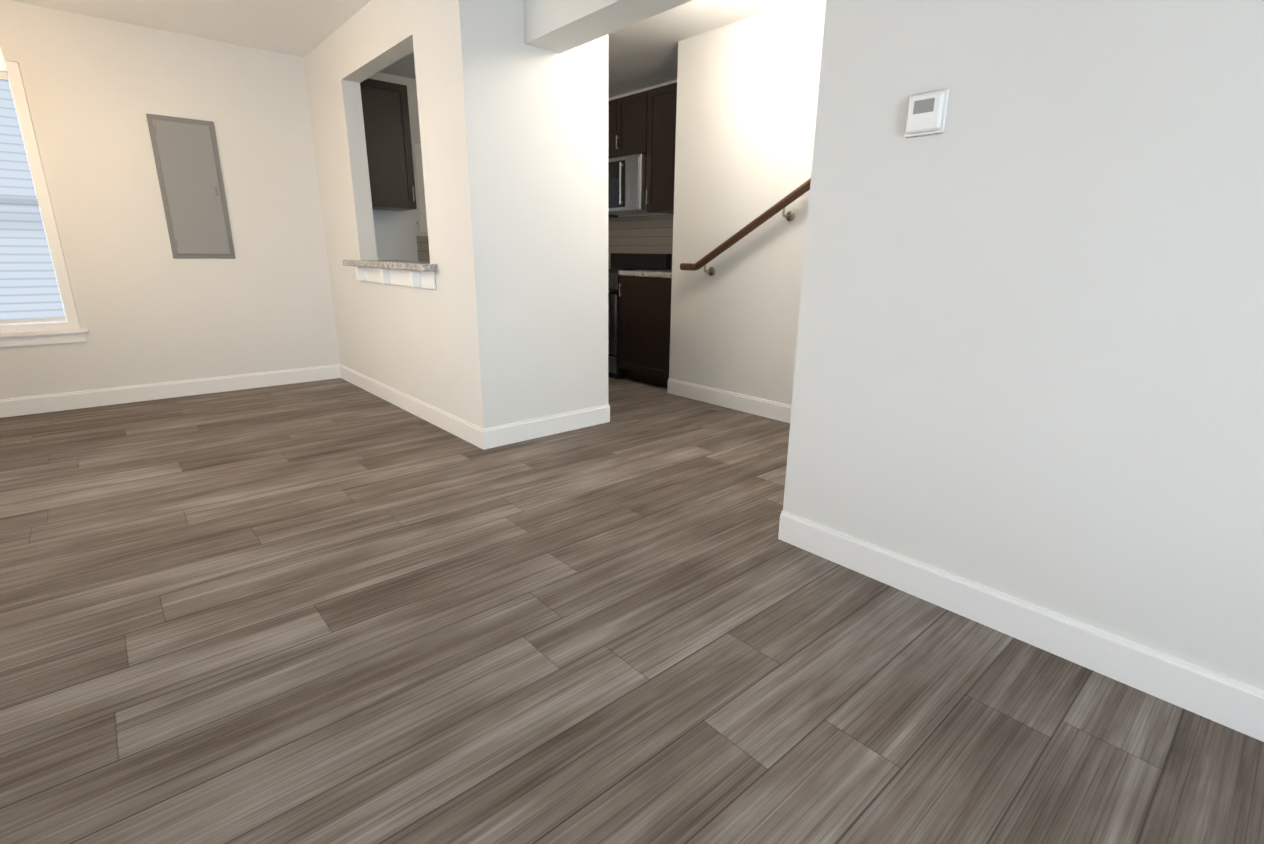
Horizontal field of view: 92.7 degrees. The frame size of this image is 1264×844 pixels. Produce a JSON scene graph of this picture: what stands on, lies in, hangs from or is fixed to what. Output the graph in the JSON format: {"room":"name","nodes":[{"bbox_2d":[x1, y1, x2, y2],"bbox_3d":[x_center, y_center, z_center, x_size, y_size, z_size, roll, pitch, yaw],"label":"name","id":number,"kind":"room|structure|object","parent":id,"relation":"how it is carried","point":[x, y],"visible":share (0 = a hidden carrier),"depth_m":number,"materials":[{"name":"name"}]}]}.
{"room":"empty living room","nodes":[
{"label":"empty living room","id":0,"kind":"room"},
{"bbox_2d":[0,0,427,398],"bbox_3d":[-2.822,-1.506,4.658,5.956,2.440,0.150,-13,21,-40],"label":"wall","id":1,"kind":"structure","parent":0,"point":[150,309],"depth_m":4.21,"materials":[{"name":"paint"}]},
{"bbox_2d":[0,61,88,346],"bbox_3d":[-4.056,-1.274,3.564,1.005,1.668,0.165,-13,21,-40],"label":"window","id":2,"kind":"structure","parent":1,"relation":"in","point":[37,305],"depth_m":3.80,"materials":[{"name":"white"}]},
{"bbox_2d":[0,365,339,417],"bbox_3d":[-3.739,-0.151,4.097,3.340,0.115,0.016,-13,21,-40],"label":"baseboard","id":3,"kind":"structure","parent":1,"relation":"attached to","point":[19,406],"depth_m":4.35,"materials":[{"name":"white wood"}]},
{"bbox_2d":[146,114,234,258],"bbox_3d":[-3.091,-1.634,4.252,0.375,0.930,0.026,-13,21,-40],"label":"electrical panel","id":4,"kind":"object","parent":1,"relation":"attached to","point":[187,163],"visible":1,"depth_m":4.24,"materials":[{"name":"grey metal"}]},
{"bbox_2d":[360,78,416,210],"bbox_3d":[-2.068,-2.185,4.800,0.511,0.915,0.348,-13,21,-40],"label":"upper cabinet","id":5,"kind":"object","parent":1,"relation":"attached to","point":[385,107],"visible":0.44,"depth_m":4.70,"materials":[{"name":"brown wood"}]},
{"bbox_2d":[415,143,427,231],"bbox_3d":[-1.667,-2.097,5.512,0.700,0.756,0.165,-13,21,-40],"label":"kitchen window","id":6,"kind":"structure","parent":1,"relation":"in","point":[422,224],"depth_m":5.29,"materials":[{"name":"white"}]},
{"bbox_2d":[416,236,429,260],"bbox_3d":[-1.290,-1.760,5.878,1.650,0.470,0.006,-13,21,-40],"label":"tile backsplash","id":7,"kind":"structure","parent":1,"relation":"attached to","point":[422,241],"depth_m":5.40,"materials":[{"name":"beige tile"}]},
{"bbox_2d":[303,0,502,428],"bbox_3d":[-1.597,-1.303,3.979,0.120,2.440,2.532,-13,21,-40],"label":"wall","id":8,"kind":"structure","parent":0,"point":[438,347],"depth_m":3.43,"materials":[{"name":"paint"}]},
{"bbox_2d":[343,260,437,289],"bbox_3d":[-1.433,-1.216,4.239,0.858,0.455,2.402,-13,21,-40],"label":"countertop","id":9,"kind":"structure","parent":8,"relation":"on","point":[416,274],"depth_m":3.60,"materials":[{"name":"stone"}]},
{"bbox_2d":[336,364,487,449],"bbox_3d":[-1.642,-0.166,4.231,0.016,0.115,2.510,-13,21,-40],"label":"baseboard","id":10,"kind":"structure","parent":8,"relation":"attached to","point":[465,430],"depth_m":3.92,"materials":[{"name":"white wood"}]},
{"bbox_2d":[10,0,797,97],"bbox_3d":[0.734,-1.575,0.338,6.206,0.100,11.148,-13,21,-40],"label":"ceiling","id":11,"kind":"structure","parent":0,"point":[642,54],"depth_m":3.83,"materials":[{"name":"paint"}]},
{"bbox_2d":[0,47,6,70],"bbox_3d":[-3.033,-1.755,2.439,0.627,0.764,0.603,-13,21,-40],"label":"chandelier","id":12,"kind":"object","parent":11,"relation":"hanging from","point":[3,66],"visible":1,"depth_m":2.71,"materials":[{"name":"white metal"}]},
{"bbox_2d":[482,0,607,424],"bbox_3d":[-0.468,-1.126,3.392,0.766,2.440,0.120,-13,21,-40],"label":"wall","id":13,"kind":"structure","parent":0,"point":[548,125],"depth_m":3.33,"materials":[{"name":"paint"}]},
{"bbox_2d":[488,404,609,448],"bbox_3d":[-0.472,0.016,3.626,0.866,0.115,0.016,-13,21,-40],"label":"baseboard","id":14,"kind":"structure","parent":13,"relation":"attached to","point":[501,435],"depth_m":3.59,"materials":[{"name":"white wood"}]},
{"bbox_2d":[0,377,1263,843],"bbox_3d":[0.707,0.871,1.024,6.206,0.100,11.148,-13,21,-40],"label":"floor","id":15,"kind":"structure","parent":0,"point":[334,611],"depth_m":1.61,"materials":[{"name":"brown wood"}]},
{"bbox_2d":[608,253,671,378],"bbox_3d":[-0.159,-0.998,5.521,0.680,1.050,0.760,-13,21,-40],"label":"range","id":16,"kind":"object","parent":15,"relation":"on","point":[623,261],"visible":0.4,"depth_m":5.23,"materials":[{"name":"black metal"}]},
{"bbox_2d":[619,276,671,387],"bbox_3d":[0.332,-0.776,5.071,0.633,0.876,0.618,-13,21,-40],"label":"base cabinet","id":17,"kind":"object","parent":15,"relation":"on","point":[644,325],"visible":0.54,"depth_m":4.82,"materials":[{"name":"brown wood"}]},
{"bbox_2d":[608,267,671,277],"bbox_3d":[0.030,-1.312,5.273,0.645,0.038,1.532,-13,21,-40],"label":"countertop","id":18,"kind":"structure","parent":17,"relation":"on","point":[657,273],"depth_m":4.78,"materials":[{"name":"stone"}]},
{"bbox_2d":[608,79,676,216],"bbox_3d":[0.127,-1.759,5.671,0.150,2.440,2.178,-13,21,-40],"label":"wall","id":19,"kind":"structure","parent":0,"point":[644,89],"depth_m":5.38,"materials":[{"name":"paint"}]},
{"bbox_2d":[608,91,643,158],"bbox_3d":[0.102,-2.484,5.106,0.348,0.460,0.437,-13,21,-40],"label":"upper cabinet","id":20,"kind":"object","parent":19,"relation":"attached to","point":[643,122],"depth_m":5.03,"materials":[{"name":"brown wood"}]},
{"bbox_2d":[608,154,652,214],"bbox_3d":[-0.045,-2.071,5.313,0.448,0.430,0.756,-13,21,-40],"label":"over-the-range microwave","id":21,"kind":"object","parent":20,"relation":"attached to","point":[626,185],"visible":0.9,"depth_m":5.04,"materials":[{"name":"silver metal"}]},
{"bbox_2d":[608,214,673,269],"bbox_3d":[0.062,-1.678,5.638,0.005,0.470,2.172,-13,21,-40],"label":"tile backsplash","id":22,"kind":"structure","parent":19,"relation":"attached to","point":[650,234],"depth_m":5.59,"materials":[{"name":"beige tile"}]},
{"bbox_2d":[644,82,676,213],"bbox_3d":[0.453,-2.153,4.783,0.348,0.915,0.620,-13,21,-40],"label":"upper cabinet","id":23,"kind":"object","parent":19,"relation":"attached to","point":[660,103],"depth_m":4.79,"materials":[{"name":"brown wood"}]},
{"bbox_2d":[669,0,825,404],"bbox_3d":[1.484,-1.195,3.714,0.800,2.440,2.673,-13,21,-40],"label":"wall","id":24,"kind":"structure","parent":0,"point":[747,97],"depth_m":3.90,"materials":[{"name":"paint"}]},
{"bbox_2d":[667,378,791,422],"bbox_3d":[1.100,-0.027,3.840,0.016,0.115,2.471,-13,21,-40],"label":"baseboard","id":25,"kind":"structure","parent":24,"relation":"attached to","point":[744,403],"depth_m":4.26,"materials":[{"name":"white wood"}]},
{"bbox_2d":[680,178,810,275],"bbox_3d":[1.125,-1.430,3.365,0.104,1.260,2.264,-13,21,-40],"label":"stair rail","id":26,"kind":"object","parent":24,"relation":"attached to","point":[783,203],"visible":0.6,"depth_m":3.79,"materials":[{"name":"brown wood"}]},
{"bbox_2d":[523,0,1263,689],"bbox_3d":[2.298,-0.229,0.302,0.220,2.440,8.366,-13,21,-40],"label":"wall","id":27,"kind":"structure","parent":0,"point":[1029,364],"depth_m":1.56,"materials":[{"name":"paint"}]},
{"bbox_2d":[904,89,948,137],"bbox_3d":[0.817,-0.861,1.684,0.024,0.110,0.110,-13,21,-40],"label":"thermostat","id":28,"kind":"object","parent":27,"relation":"attached to","point":[926,113],"visible":1,"depth_m":1.67,"materials":[{"name":"white plastic"}]},
{"bbox_2d":[778,510,1263,741],"bbox_3d":[2.715,1.075,-0.024,0.016,0.115,6.497,-13,21,-40],"label":"baseboard","id":29,"kind":"structure","parent":27,"relation":"attached to","point":[1220,698],"depth_m":1.66,"materials":[{"name":"white wood"}]}
]}

